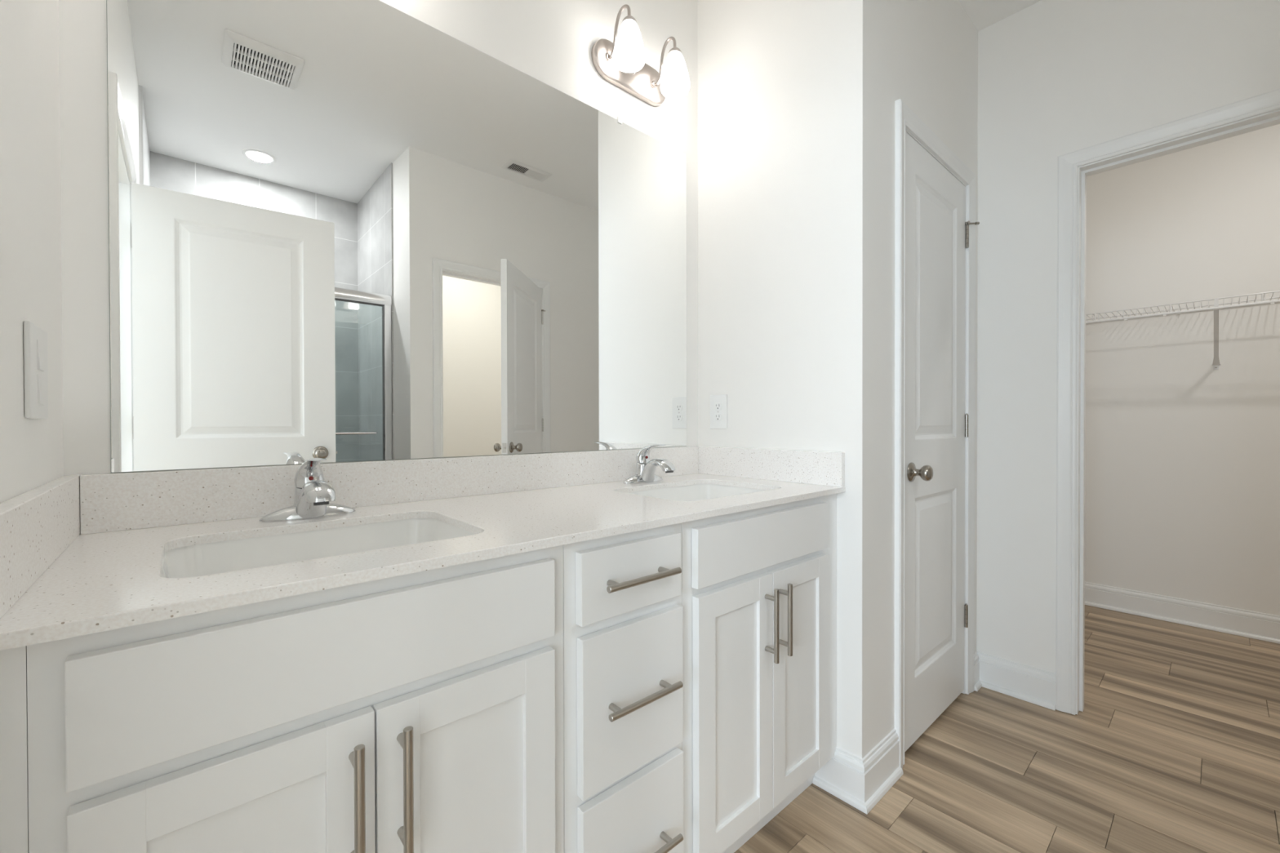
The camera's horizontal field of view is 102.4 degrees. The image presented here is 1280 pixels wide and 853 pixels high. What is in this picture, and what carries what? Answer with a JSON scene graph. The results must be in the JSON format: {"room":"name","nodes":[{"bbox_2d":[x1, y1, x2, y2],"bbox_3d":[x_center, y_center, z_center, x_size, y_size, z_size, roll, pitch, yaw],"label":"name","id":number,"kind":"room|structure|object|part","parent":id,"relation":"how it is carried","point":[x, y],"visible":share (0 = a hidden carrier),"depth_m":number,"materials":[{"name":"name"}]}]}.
{"room":"bathroom","nodes":[
{"label":"bathroom","id":0,"kind":"room"},
{"bbox_2d":[0,0,63,503],"bbox_3d":[-0.002,-0.267,-0.316,0.110,2.746,3.088,0,1,-42],"label":"wall","id":1,"kind":"structure","parent":0,"point":[32,455],"depth_m":0.69,"materials":[{"name":"white paint"}]},
{"bbox_2d":[23,320,48,418],"bbox_3d":[-0.829,-0.074,0.708,0.008,0.127,0.115,0,1,-42],"label":"light switch","id":2,"kind":"object","parent":1,"relation":"attached to","point":[35,339],"visible":1,"depth_m":0.69,"materials":[{"name":"white plastic"}]},
{"bbox_2d":[58,0,697,475],"bbox_3d":[-0.026,-0.282,1.800,2.882,2.746,0.110,0,1,-42],"label":"wall","id":3,"kind":"structure","parent":0,"point":[550,42],"depth_m":1.30,"materials":[{"name":"white paint"}]},
{"bbox_2d":[80,445,698,534],"bbox_3d":[-0.375,0.129,1.405,1.569,0.102,0.020,0,1,-42],"label":"backsplash","id":4,"kind":"structure","parent":3,"relation":"attached to","point":[117,501],"depth_m":1.14,"materials":[{"name":"stone"}]},
{"bbox_2d":[106,0,686,472],"bbox_3d":[-0.384,-0.466,1.402,1.487,1.087,0.008,0,1,-42],"label":"mirror","id":5,"kind":"object","parent":3,"relation":"attached to","point":[339,230],"visible":1,"depth_m":1.19,"materials":[{"name":"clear mirror"}]},
{"bbox_2d":[591,4,689,106],"bbox_3d":[0.018,-1.210,1.663,0.326,0.201,0.146,0,1,-42],"label":"vanity light","id":6,"kind":"object","parent":3,"relation":"attached to","point":[621,63],"visible":1,"depth_m":1.67,"materials":[{"name":"white glass"}]},
{"bbox_3d":[-0.067,-1.235,1.609,0.090,0.150,0.020,0,0,26],"label":"arm","id":7,"kind":"part","parent":6,"relation":"part of","materials":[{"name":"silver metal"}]},
{"bbox_3d":[-0.029,-1.170,1.706,0.313,0.120,0.020,0,1,-42],"label":"plate","id":8,"kind":"part","parent":6,"relation":"part of","materials":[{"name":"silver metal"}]},
{"bbox_3d":[-0.033,-1.184,1.588,0.100,0.122,0.100,0,1,-42],"label":"lamp shade","id":9,"kind":"part","parent":6,"relation":"part of","materials":[{"name":"white glass"}]},
{"bbox_3d":[-0.033,-1.189,1.588,0.060,0.086,0.060,0,1,-42],"label":"bulb","id":10,"kind":"part","parent":6,"relation":"part of","materials":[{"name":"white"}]},
{"bbox_3d":[0.084,-1.236,1.742,0.090,0.150,0.020,0,0,26],"label":"arm","id":11,"kind":"part","parent":6,"relation":"part of","materials":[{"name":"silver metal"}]},
{"bbox_3d":[0.117,-1.185,1.721,0.100,0.122,0.100,0,1,-42],"label":"lamp shade","id":12,"kind":"part","parent":6,"relation":"part of","materials":[{"name":"white glass"}]},
{"bbox_3d":[0.117,-1.190,1.721,0.060,0.086,0.060,0,1,-42],"label":"bulb","id":13,"kind":"part","parent":6,"relation":"part of","materials":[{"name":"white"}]},
{"bbox_2d":[697,0,977,759],"bbox_3d":[0.822,-0.286,2.058,1.051,2.746,0.630,0,1,-42],"label":"wall","id":14,"kind":"structure","parent":0,"point":[797,99],"depth_m":1.62,"materials":[{"name":"white paint"}]},
{"bbox_2d":[710,394,727,429],"bbox_3d":[0.285,-0.053,1.867,0.008,0.124,0.079,0,1,-42],"label":"wall outlet","id":15,"kind":"object","parent":14,"relation":"attached to","point":[718,403],"visible":1,"depth_m":1.86,"materials":[{"name":"white plastic"}]},
{"bbox_2d":[714,402,721,410],"bbox_3d":[0.283,-0.073,1.865,0.003,0.028,0.033,0,1,-42],"label":"receptacle","id":16,"kind":"object","parent":15,"relation":"attached to","point":[717,406],"depth_m":1.86,"materials":[{"name":"grey plastic"}]},
{"bbox_2d":[714,413,721,421],"bbox_3d":[0.283,-0.034,1.866,0.003,0.028,0.033,0,1,-42],"label":"receptacle","id":17,"kind":"object","parent":15,"relation":"attached to","point":[717,416],"depth_m":1.86,"materials":[{"name":"grey plastic"}]},
{"bbox_2d":[813,728,902,814],"bbox_3d":[0.676,1.024,1.590,0.249,0.132,0.167,0,1,-42],"label":"baseboard","id":18,"kind":"structure","parent":14,"relation":"attached to","point":[861,784],"depth_m":1.52,"materials":[{"name":"white paint"}]},
{"bbox_2d":[894,98,975,768],"bbox_3d":[1.052,0.030,1.905,0.743,2.112,0.128,0,1,-42],"label":"door frame","id":19,"kind":"structure","parent":14,"relation":"attached to","point":[906,121],"depth_m":1.65,"materials":[{"name":"white paint"}]},
{"bbox_2d":[904,132,979,751],"bbox_3d":[1.083,0.053,1.895,0.660,2.029,0.169,0,1,-42],"label":"door","id":20,"kind":"structure","parent":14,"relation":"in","point":[937,229],"depth_m":1.86,"materials":[{"name":"white paint"}]},
{"bbox_3d":[0.922,0.151,1.685,0.065,0.065,0.067,0,1,-42],"label":"knob","id":21,"kind":"part","parent":20,"relation":"part of","materials":[{"name":"silver metal"}]},
{"bbox_2d":[958,0,1040,31],"bbox_3d":[0.492,-1.694,0.107,7.500,0.100,3.320,0,1,-42],"label":"ceiling","id":22,"kind":"structure","parent":0,"point":[983,14],"depth_m":2.04,"materials":[{"name":"white paint"}]},
{"bbox_2d":[734,604,1279,852],"bbox_3d":[0.498,1.152,0.127,7.500,0.100,3.320,0,1,-42],"label":"floor","id":23,"kind":"structure","parent":0,"point":[995,771],"depth_m":1.63,"materials":[{"name":"brown wood"}]},
{"bbox_2d":[0,545,564,852],"bbox_3d":[-0.538,0.649,0.868,0.645,0.897,0.605,0,1,-42],"label":"base cabinet","id":24,"kind":"object","parent":23,"relation":"on","point":[421,712],"visible":0.96,"depth_m":0.63,"materials":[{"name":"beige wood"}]},
{"bbox_3d":[-0.457,0.669,0.596,0.273,0.586,0.018,0,1,-42],"label":"door","id":25,"kind":"part","parent":24,"relation":"part of","materials":[{"name":"white paint"}]},
{"bbox_3d":[-0.356,0.487,0.648,0.012,0.178,0.036,0,1,-42],"label":"handle","id":26,"kind":"part","parent":24,"relation":"part of","materials":[{"name":"silver metal"}]},
{"bbox_3d":[-0.313,0.486,0.686,0.012,0.178,0.036,0,1,-42],"label":"handle","id":27,"kind":"part","parent":24,"relation":"part of","materials":[{"name":"silver metal"}]},
{"bbox_3d":[-0.250,0.667,0.779,0.274,0.586,0.018,0,1,-42],"label":"door","id":28,"kind":"part","parent":24,"relation":"part of","materials":[{"name":"white paint"}]},
{"bbox_2d":[563,522,683,852],"bbox_3d":[-0.185,0.646,1.181,0.296,0.897,0.605,0,1,-42],"label":"base cabinet","id":29,"kind":"object","parent":23,"relation":"on","point":[623,610],"visible":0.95,"depth_m":0.96,"materials":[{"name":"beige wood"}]},
{"bbox_3d":[-0.014,0.285,0.986,0.251,0.129,0.018,0,1,-42],"label":"drawer","id":30,"kind":"part","parent":29,"relation":"part of","materials":[{"name":"white paint"}]},
{"bbox_3d":[-0.010,0.818,0.993,0.255,0.282,0.018,0,1,-42],"label":"drawer","id":31,"kind":"part","parent":29,"relation":"part of","materials":[{"name":"white paint"}]},
{"bbox_3d":[-0.011,0.515,0.990,0.254,0.282,0.018,0,1,-42],"label":"drawer","id":32,"kind":"part","parent":29,"relation":"part of","materials":[{"name":"white paint"}]},
{"bbox_3d":[0.004,0.285,0.966,0.178,0.012,0.036,0,1,-42],"label":"handle","id":33,"kind":"part","parent":29,"relation":"part of","materials":[{"name":"silver metal"}]},
{"bbox_3d":[0.007,0.512,0.970,0.178,0.012,0.036,0,1,-42],"label":"handle","id":34,"kind":"part","parent":29,"relation":"part of","materials":[{"name":"silver metal"}]},
{"bbox_3d":[0.008,0.817,0.972,0.178,0.012,0.036,0,1,-42],"label":"handle","id":35,"kind":"part","parent":29,"relation":"part of","materials":[{"name":"silver metal"}]},
{"bbox_2d":[681,493,836,852],"bbox_3d":[0.176,0.643,1.500,0.665,0.897,0.605,0,1,-42],"label":"base cabinet","id":36,"kind":"object","parent":23,"relation":"on","point":[759,585],"visible":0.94,"depth_m":1.24,"materials":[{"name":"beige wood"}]},
{"bbox_2d":[0,445,845,650],"bbox_3d":[-0.189,0.138,1.196,1.609,0.117,0.579,0,1,-42],"label":"countertop","id":37,"kind":"structure","parent":36,"relation":"on","point":[83,554],"depth_m":0.94,"materials":[{"name":"stone"}]},
{"bbox_2d":[259,457,355,521],"bbox_3d":[-0.636,0.122,1.031,0.163,0.122,0.150,0,0,21],"label":"faucet","id":38,"kind":"object","parent":37,"relation":"on","point":[313,494],"visible":1,"depth_m":1.01,"materials":[{"name":"silver metal"}]},
{"bbox_3d":[-0.671,0.170,1.045,0.167,0.026,0.058,0,1,-42],"label":"plate","id":39,"kind":"part","parent":38,"relation":"part of","materials":[{"name":"silver metal"}]},
{"bbox_3d":[-0.649,0.092,1.020,0.052,0.063,0.108,0,1,-42],"label":"handle","id":40,"kind":"part","parent":38,"relation":"part of","materials":[{"name":"silver metal"}]},
{"bbox_3d":[-0.629,0.142,0.997,0.058,0.077,0.133,0,1,-42],"label":"spout","id":41,"kind":"part","parent":38,"relation":"part of","materials":[{"name":"silver metal"}]},
{"bbox_2d":[161,518,475,577],"bbox_3d":[-0.518,0.275,0.871,0.476,0.150,0.364,0,1,-42],"label":"undermount sink","id":42,"kind":"object","parent":37,"relation":"in","point":[229,556],"visible":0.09,"depth_m":0.97,"materials":[{"name":"white ceramic"}]},
{"bbox_2d":[623,444,675,484],"bbox_3d":[0.047,0.116,1.636,0.163,0.122,0.150,0,0,21],"label":"faucet","id":43,"kind":"object","parent":37,"relation":"on","point":[646,468],"visible":1,"depth_m":1.61,"materials":[{"name":"silver metal"}]},
{"bbox_3d":[0.012,0.164,1.650,0.167,0.026,0.058,0,1,-42],"label":"plate","id":44,"kind":"part","parent":43,"relation":"part of","materials":[{"name":"silver metal"}]},
{"bbox_3d":[0.033,0.086,1.625,0.052,0.063,0.108,0,1,-42],"label":"handle","id":45,"kind":"part","parent":43,"relation":"part of","materials":[{"name":"silver metal"}]},
{"bbox_3d":[0.054,0.136,1.603,0.058,0.077,0.133,0,1,-42],"label":"spout","id":46,"kind":"part","parent":43,"relation":"part of","materials":[{"name":"silver metal"}]},
{"bbox_2d":[628,484,766,501],"bbox_3d":[0.169,0.269,1.480,0.476,0.150,0.364,0,1,-42],"label":"undermount sink","id":47,"kind":"object","parent":37,"relation":"in","point":[696,492],"visible":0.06,"depth_m":1.66,"materials":[{"name":"white ceramic"}]},
{"bbox_3d":[0.223,0.661,1.198,0.274,0.590,0.018,0,1,-42],"label":"door","id":48,"kind":"part","parent":36,"relation":"part of","materials":[{"name":"white paint"}]},
{"bbox_3d":[0.321,0.481,1.249,0.012,0.178,0.036,0,1,-42],"label":"handle","id":49,"kind":"part","parent":36,"relation":"part of","materials":[{"name":"silver metal"}]},
{"bbox_3d":[0.366,0.481,1.288,0.012,0.178,0.036,0,1,-42],"label":"handle","id":50,"kind":"part","parent":36,"relation":"part of","materials":[{"name":"silver metal"}]},
{"bbox_3d":[0.430,0.660,1.382,0.274,0.590,0.018,0,1,-42],"label":"door","id":51,"kind":"part","parent":36,"relation":"part of","materials":[{"name":"white paint"}]},
{"bbox_2d":[976,0,1279,673],"bbox_3d":[2.113,-0.284,1.478,0.110,2.746,3.210,0,1,-42],"label":"wall","id":52,"kind":"structure","parent":0,"point":[1056,77],"depth_m":2.01,"materials":[{"name":"white paint"}]},
{"bbox_2d":[974,651,1055,710],"bbox_3d":[1.483,1.019,2.052,0.086,0.132,0.268,0,1,-42],"label":"baseboard","id":53,"kind":"structure","parent":52,"relation":"attached to","point":[1027,683],"depth_m":2.06,"materials":[{"name":"white paint"}]},
{"bbox_2d":[1055,88,1279,715],"bbox_3d":[1.937,0.029,1.679,0.145,2.112,0.884,0,1,-42],"label":"door frame","id":54,"kind":"structure","parent":52,"relation":"attached to","point":[1260,111],"depth_m":1.94,"materials":[{"name":"white paint"}]},
{"bbox_2d":[1084,124,1279,616],"bbox_3d":[3.092,-0.295,2.748,0.110,2.746,2.610,0,1,-42],"label":"wall","id":55,"kind":"structure","parent":0,"point":[1182,454],"depth_m":2.80,"materials":[{"name":"white paint"}]},
{"bbox_2d":[1084,582,1279,644],"bbox_3d":[3.011,1.011,2.749,0.027,0.132,2.510,0,1,-42],"label":"baseboard","id":56,"kind":"structure","parent":55,"relation":"attached to","point":[1239,622],"depth_m":2.79,"materials":[{"name":"white paint"}]},
{"bbox_2d":[1085,290,1279,369],"bbox_3d":[2.900,-0.466,2.644,0.314,0.334,2.490,0,1,-42],"label":"wire shelf","id":57,"kind":"object","parent":55,"relation":"attached to","point":[1215,363],"visible":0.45,"depth_m":2.61,"materials":[{"name":"white metal"}]},
{"bbox_3d":[2.788,-0.597,2.543,0.014,0.053,2.490,0,1,-42],"label":"hanging rail","id":58,"kind":"part","parent":57,"relation":"part of","materials":[{"name":"white metal"}]}
]}

